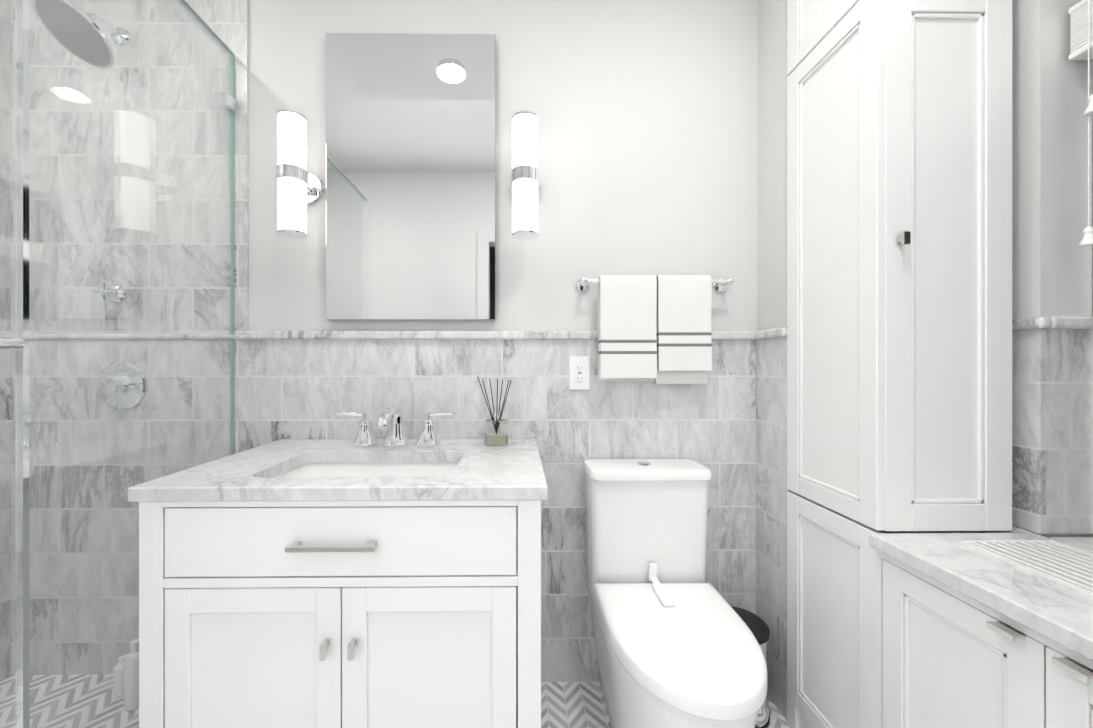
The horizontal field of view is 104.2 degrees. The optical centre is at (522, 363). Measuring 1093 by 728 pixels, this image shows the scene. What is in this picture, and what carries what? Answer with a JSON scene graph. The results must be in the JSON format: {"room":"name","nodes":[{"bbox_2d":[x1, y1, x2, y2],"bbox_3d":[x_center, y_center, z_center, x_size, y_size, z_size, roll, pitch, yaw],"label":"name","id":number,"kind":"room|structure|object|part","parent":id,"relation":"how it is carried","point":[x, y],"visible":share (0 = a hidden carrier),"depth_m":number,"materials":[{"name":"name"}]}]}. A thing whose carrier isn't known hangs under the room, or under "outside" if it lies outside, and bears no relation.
{"room":"bathroom","nodes":[
{"label":"bathroom","id":0,"kind":"room"},
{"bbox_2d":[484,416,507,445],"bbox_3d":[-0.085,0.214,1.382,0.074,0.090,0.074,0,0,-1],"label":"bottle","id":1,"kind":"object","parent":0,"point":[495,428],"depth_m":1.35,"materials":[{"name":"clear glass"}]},
{"bbox_2d":[249,0,757,339],"bbox_3d":[-0.227,-0.190,1.551,3.350,2.600,0.120,0,0,-1],"label":"wall","id":2,"kind":"structure","parent":0,"point":[646,111],"depth_m":1.50,"materials":[{"name":"white paint"}]},
{"bbox_2d":[10,0,248,674],"bbox_3d":[-1.358,-0.190,1.472,0.807,2.600,0.012,0,0,-1],"label":"tiled wall","id":3,"kind":"structure","parent":2,"relation":"attached to","point":[227,22],"depth_m":1.47,"materials":[{"name":"stone"}]},
{"bbox_2d":[32,0,130,68],"bbox_3d":[-1.381,-1.061,1.343,0.200,0.188,0.243,0,0,-1],"label":"shower head","id":4,"kind":"object","parent":3,"relation":"attached to","point":[64,31],"depth_m":1.31},
{"bbox_2d":[91,279,126,302],"bbox_3d":[-1.364,-0.241,1.433,0.114,0.076,0.064,0,0,-1],"label":"shower valve","id":5,"kind":"object","parent":3,"relation":"attached to","point":[117,287],"depth_m":1.44,"materials":[{"name":"silver metal"}]},
{"bbox_2d":[97,362,145,409],"bbox_3d":[-1.323,0.073,1.434,0.157,0.155,0.064,0,0,-1],"label":"shower valve","id":6,"kind":"object","parent":3,"relation":"attached to","point":[138,388],"depth_m":1.46,"materials":[{"name":"silver metal"}]},
{"bbox_2d":[10,334,245,338],"bbox_3d":[-1.358,-0.094,1.469,0.807,0.018,0.019,0,0,-1],"label":"liner","id":7,"kind":"object","parent":3,"relation":"attached to","point":[178,336],"visible":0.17,"depth_m":1.46,"materials":[{"name":"stone"}]},
{"bbox_2d":[276,109,323,238],"bbox_3d":[-0.749,-0.610,1.409,0.110,0.386,0.150,0,0,-1],"label":"sconce","id":8,"kind":"object","parent":2,"relation":"attached to","point":[300,188],"visible":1,"depth_m":1.35,"materials":[{"name":"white glass"}]},
{"bbox_3d":[-0.748,-0.610,1.380,0.085,0.380,0.085,0,0,-1],"label":"glass","id":9,"kind":"part","parent":8,"relation":"part of","materials":[{"name":"white glass"}]},
{"bbox_2d":[326,33,495,319],"bbox_3d":[-0.384,-0.643,1.472,0.580,0.980,0.032,0,0,-1],"label":"mirror","id":10,"kind":"object","parent":2,"relation":"attached to","point":[410,176],"visible":0.96,"depth_m":1.46,"materials":[{"name":"white mirror"}]},
{"bbox_2d":[245,331,755,339],"bbox_3d":[-0.068,-0.100,1.479,1.773,0.030,0.028,0,0,-1],"label":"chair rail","id":11,"kind":"structure","parent":2,"relation":"attached to","point":[506,335],"depth_m":1.46,"materials":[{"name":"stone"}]},
{"bbox_2d":[247,339,755,681],"bbox_3d":[-0.068,0.512,1.488,1.773,1.195,0.012,0,0,-1],"label":"wainscot","id":12,"kind":"structure","parent":2,"relation":"attached to","point":[302,388],"depth_m":1.48,"materials":[{"name":"stone"}]},
{"bbox_2d":[569,357,589,389],"bbox_3d":[0.198,0.032,1.480,0.072,0.116,0.008,0,0,-1],"label":"electrical outlet","id":13,"kind":"object","parent":12,"relation":"attached to","point":[579,373],"visible":1,"depth_m":1.48,"materials":[{"name":"white plastic"}]},
{"bbox_2d":[509,110,539,239],"bbox_3d":[0.007,-0.610,1.418,0.110,0.386,0.150,0,0,-1],"label":"sconce","id":14,"kind":"object","parent":2,"relation":"attached to","point":[524,189],"visible":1,"depth_m":1.35,"materials":[{"name":"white glass"}]},
{"bbox_2d":[575,275,733,383],"bbox_3d":[0.455,-0.118,1.453,0.540,0.371,0.090,0,0,-1],"label":"towel rail","id":15,"kind":"object","parent":2,"relation":"attached to","point":[652,327],"visible":1,"depth_m":1.41,"materials":[{"name":"white fabric"}]},
{"bbox_2d":[598,275,656,380],"bbox_3d":[0.351,-0.121,1.430,0.187,0.356,0.046,0,0,-1],"label":"towel","id":16,"kind":"object","parent":15,"relation":"hanging from","point":[627,304],"depth_m":1.41,"materials":[{"name":"white fabric"}]},
{"bbox_2d":[655,275,711,383],"bbox_3d":[0.539,-0.116,1.432,0.176,0.366,0.046,0,0,-1],"label":"towel","id":17,"kind":"object","parent":15,"relation":"hanging from","point":[683,339],"depth_m":1.41,"materials":[{"name":"white fabric"}]},
{"bbox_2d":[541,682,789,727],"bbox_3d":[-0.216,1.160,0.559,3.350,0.100,2.106,0,0,-1],"label":"floor","id":18,"kind":"structure","parent":0,"point":[573,704],"depth_m":1.37,"materials":[{"name":"grey tile"}]},
{"bbox_2d":[0,674,138,727],"bbox_3d":[-1.401,1.090,0.539,0.700,0.040,1.854,0,0,-1],"label":"shower floor","id":19,"kind":"structure","parent":18,"relation":"on","point":[58,708],"depth_m":1.34,"materials":[{"name":"grey tile"}]},
{"bbox_2d":[114,638,138,710],"bbox_3d":[-1.215,0.970,1.334,0.056,0.200,0.056,0,0,-7],"label":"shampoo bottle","id":20,"kind":"object","parent":19,"relation":"on","point":[122,685],"depth_m":1.30,"materials":[{"name":"white plastic"}]},
{"bbox_2d":[128,402,547,727],"bbox_3d":[-0.392,0.614,1.175,0.885,0.992,0.602,0,0,-1],"label":"bathroom vanity","id":21,"kind":"object","parent":18,"relation":"on","point":[364,578],"visible":1,"depth_m":0.91,"materials":[{"name":"white wood"}]},
{"bbox_2d":[128,439,547,501],"bbox_3d":[-0.393,0.275,1.187,0.885,0.030,0.578,0,0,-1],"label":"countertop","id":22,"kind":"structure","parent":21,"relation":"on","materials":[{"name":"stone"}]},
{"bbox_2d":[274,462,458,477],"bbox_3d":[-0.402,0.362,1.119,0.530,0.142,0.345,0,0,-1],"label":"basin","id":23,"kind":"object","parent":22,"relation":"in","point":[297,469],"depth_m":1.26,"materials":[{"name":"white ceramic"}]},
{"bbox_2d":[335,402,455,446],"bbox_3d":[-0.404,0.189,1.305,0.382,0.141,0.200,0,0,-1],"label":"faucet","id":24,"kind":"object","parent":22,"relation":"on","point":[392,412],"depth_m":1.34,"materials":[{"name":"silver metal"}]},
{"bbox_2d":[477,376,511,445],"bbox_3d":[-0.093,0.149,1.382,0.113,0.221,0.074,0,0,-1],"label":"diffuser","id":25,"kind":"object","parent":22,"relation":"on","point":[495,429],"visible":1,"depth_m":1.35,"materials":[{"name":"clear glass"}]},
{"bbox_2d":[584,459,766,727],"bbox_3d":[0.400,0.716,1.164,0.380,0.789,0.638,0,0,-1],"label":"toilet","id":26,"kind":"object","parent":18,"relation":"on","point":[677,644],"visible":1,"depth_m":1.19,"materials":[{"name":"white ceramic"}]},
{"bbox_2d":[731,606,769,727],"bbox_3d":[0.690,0.960,1.348,0.176,0.301,0.203,0,0,-1],"label":"bin","id":27,"kind":"object","parent":18,"relation":"on","point":[757,626],"visible":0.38,"depth_m":1.30,"materials":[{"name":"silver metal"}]},
{"bbox_2d":[787,500,874,727],"bbox_3d":[0.977,0.766,1.151,0.319,0.689,0.329,0,0,-1],"label":"base cabinet","id":28,"kind":"object","parent":18,"relation":"on","point":[831,567],"depth_m":1.15,"materials":[{"name":"white wood"}]},
{"bbox_2d":[787,0,1026,535],"bbox_3d":[0.977,-0.549,1.150,0.319,1.877,0.329,0,0,-1],"label":"tall cabinet","id":29,"kind":"object","parent":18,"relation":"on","point":[899,112],"depth_m":0.99,"materials":[{"name":"white wood"}]},
{"bbox_2d":[875,552,1092,727],"bbox_3d":[1.004,0.766,0.679,0.363,0.689,0.714,0,0,-1],"label":"base cabinet","id":30,"kind":"object","parent":18,"relation":"on","point":[915,599],"depth_m":0.81,"materials":[{"name":"white wood"}]},
{"bbox_3d":[-0.991,1.050,0.543,0.120,0.120,1.852,0,0,-1],"label":"curb","id":31,"kind":"object","parent":18,"relation":"on","visible":0},
{"bbox_2d":[0,0,235,727],"bbox_3d":[-0.994,-0.040,0.792,0.112,2.060,1.352,0,0,-1],"label":"glass","id":32,"kind":"object","parent":31,"relation":"on","point":[211,53],"visible":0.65,"depth_m":0.98,"materials":[{"name":"clear glass"}]},
{"bbox_3d":[-0.990,-0.044,0.478,0.010,2.052,0.722,0,0,-1],"label":"door","id":33,"kind":"part","parent":32,"relation":"part of","materials":[{"name":"clear glass"}]},
{"bbox_2d":[757,0,788,339],"bbox_3d":[1.130,-0.190,1.419,0.598,2.600,0.177,0,0,-1],"label":"wall","id":34,"kind":"structure","parent":0,"point":[772,170],"depth_m":1.42,"materials":[{"name":"white paint"}]},
{"bbox_2d":[755,327,786,338],"bbox_3d":[0.818,-0.100,1.395,0.028,0.030,0.160,0,0,-1],"label":"cap","id":35,"kind":"object","parent":34,"relation":"attached to","point":[771,333],"visible":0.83,"depth_m":1.37,"materials":[{"name":"stone"}]},
{"bbox_2d":[756,337,790,720],"bbox_3d":[0.826,0.512,1.403,0.012,1.195,0.176,0,0,-1],"label":"tile","id":36,"kind":"structure","parent":34,"relation":"attached to","point":[772,490],"depth_m":1.39,"materials":[{"name":"stone"}]},
{"bbox_2d":[867,531,1092,663],"bbox_3d":[0.997,0.405,0.480,0.382,0.030,1.671,0,0,-1],"label":"countertop","id":37,"kind":"structure","parent":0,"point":[1043,585],"depth_m":0.80,"materials":[{"name":"white stone"}]},
{"bbox_2d":[960,540,1092,596],"bbox_3d":[1.060,0.387,0.295,0.205,0.006,1.261,0,0,-1],"label":"grille","id":38,"kind":"object","parent":37,"relation":"attached to","point":[1067,567],"depth_m":0.84,"materials":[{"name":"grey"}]},
{"bbox_2d":[975,59,1092,537],"bbox_3d":[1.313,-0.190,1.159,0.238,2.600,0.347,0,0,-1],"label":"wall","id":39,"kind":"structure","parent":0,"point":[1066,535],"depth_m":0.98,"materials":[{"name":"white paint"}]},
{"bbox_2d":[1012,0,1043,318],"bbox_3d":[1.190,-0.799,1.153,0.008,1.382,0.355,0,0,-1],"label":"wall","id":40,"kind":"structure","parent":39,"relation":"attached to","point":[1027,158],"depth_m":1.00,"materials":[{"name":"white paint"}]},
{"bbox_2d":[1012,329,1045,533],"bbox_3d":[1.188,0.155,1.150,0.012,0.469,0.357,0,0,-1],"label":"wall tile","id":41,"kind":"structure","parent":39,"relation":"attached to","point":[1028,429],"depth_m":0.99,"materials":[{"name":"stone"}]},
{"bbox_2d":[1012,317,1050,330],"bbox_3d":[1.182,-0.094,1.143,0.026,0.028,0.371,0,0,-1],"label":"wall cap","id":42,"kind":"object","parent":39,"relation":"attached to","point":[1032,323],"visible":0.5,"depth_m":0.98,"materials":[{"name":"stone"}]},
{"bbox_2d":[1044,0,1091,316],"bbox_3d":[1.253,-0.799,0.980,0.113,1.382,0.008,0,0,-1],"label":"door frame","id":43,"kind":"structure","parent":39,"relation":"attached to","point":[1067,276],"depth_m":0.98,"materials":[{"name":"white paint"}]},
{"bbox_2d":[1046,329,1092,533],"bbox_3d":[1.253,0.155,0.979,0.113,0.469,0.012,0,0,-1],"label":"wall tiles","id":44,"kind":"structure","parent":39,"relation":"attached to","point":[1069,431],"depth_m":0.97,"materials":[{"name":"stone"}]},
{"bbox_2d":[1047,317,1092,328],"bbox_3d":[1.253,-0.094,0.972,0.113,0.028,0.026,0,0,-1],"label":"cap","id":45,"kind":"object","parent":39,"relation":"attached to","point":[1071,322],"visible":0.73,"depth_m":0.96,"materials":[{"name":"stone"}]},
{"bbox_3d":[-1.821,-0.190,0.480,0.118,2.600,1.986,0,0,-1],"label":"wall","id":46,"kind":"structure","parent":0,"visible":0},
{"bbox_2d":[0,0,10,680],"bbox_3d":[-1.757,-0.190,0.535,0.012,2.600,1.854,0,0,-1],"label":"wall tiles","id":47,"kind":"structure","parent":46,"relation":"attached to","point":[3,352],"depth_m":1.45,"materials":[{"name":"stone"}]},
{"bbox_3d":[1.318,-1.350,0.254,0.250,0.280,1.462,0,0,-1],"label":"wall","id":48,"kind":"structure","parent":0,"visible":0},
{"bbox_2d":[1068,0,1092,246],"bbox_3d":[1.253,-0.732,0.470,0.072,0.951,0.980,0,0,-1],"label":"window blind","id":49,"kind":"object","parent":48,"relation":"attached to","point":[1081,29],"visible":0.98,"depth_m":0.93,"materials":[{"name":"white fabric"}]},
{"bbox_3d":[1.240,-0.713,0.507,0.046,0.913,0.852,0,0,-1],"label":"cord","id":50,"kind":"part","parent":49,"relation":"part of","materials":[{"name":"white plastic"}]},
{"bbox_3d":[1.318,0.766,0.255,0.250,0.688,1.462,0,0,-1],"label":"wall","id":51,"kind":"structure","parent":0,"visible":0},
{"bbox_2d":[1050,537,1092,551],"bbox_3d":[1.261,0.405,0.462,0.137,0.030,0.994,0,0,-1],"label":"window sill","id":52,"kind":"structure","parent":51,"relation":"on","point":[1085,543],"depth_m":0.93,"materials":[{"name":"stone"}]}
]}

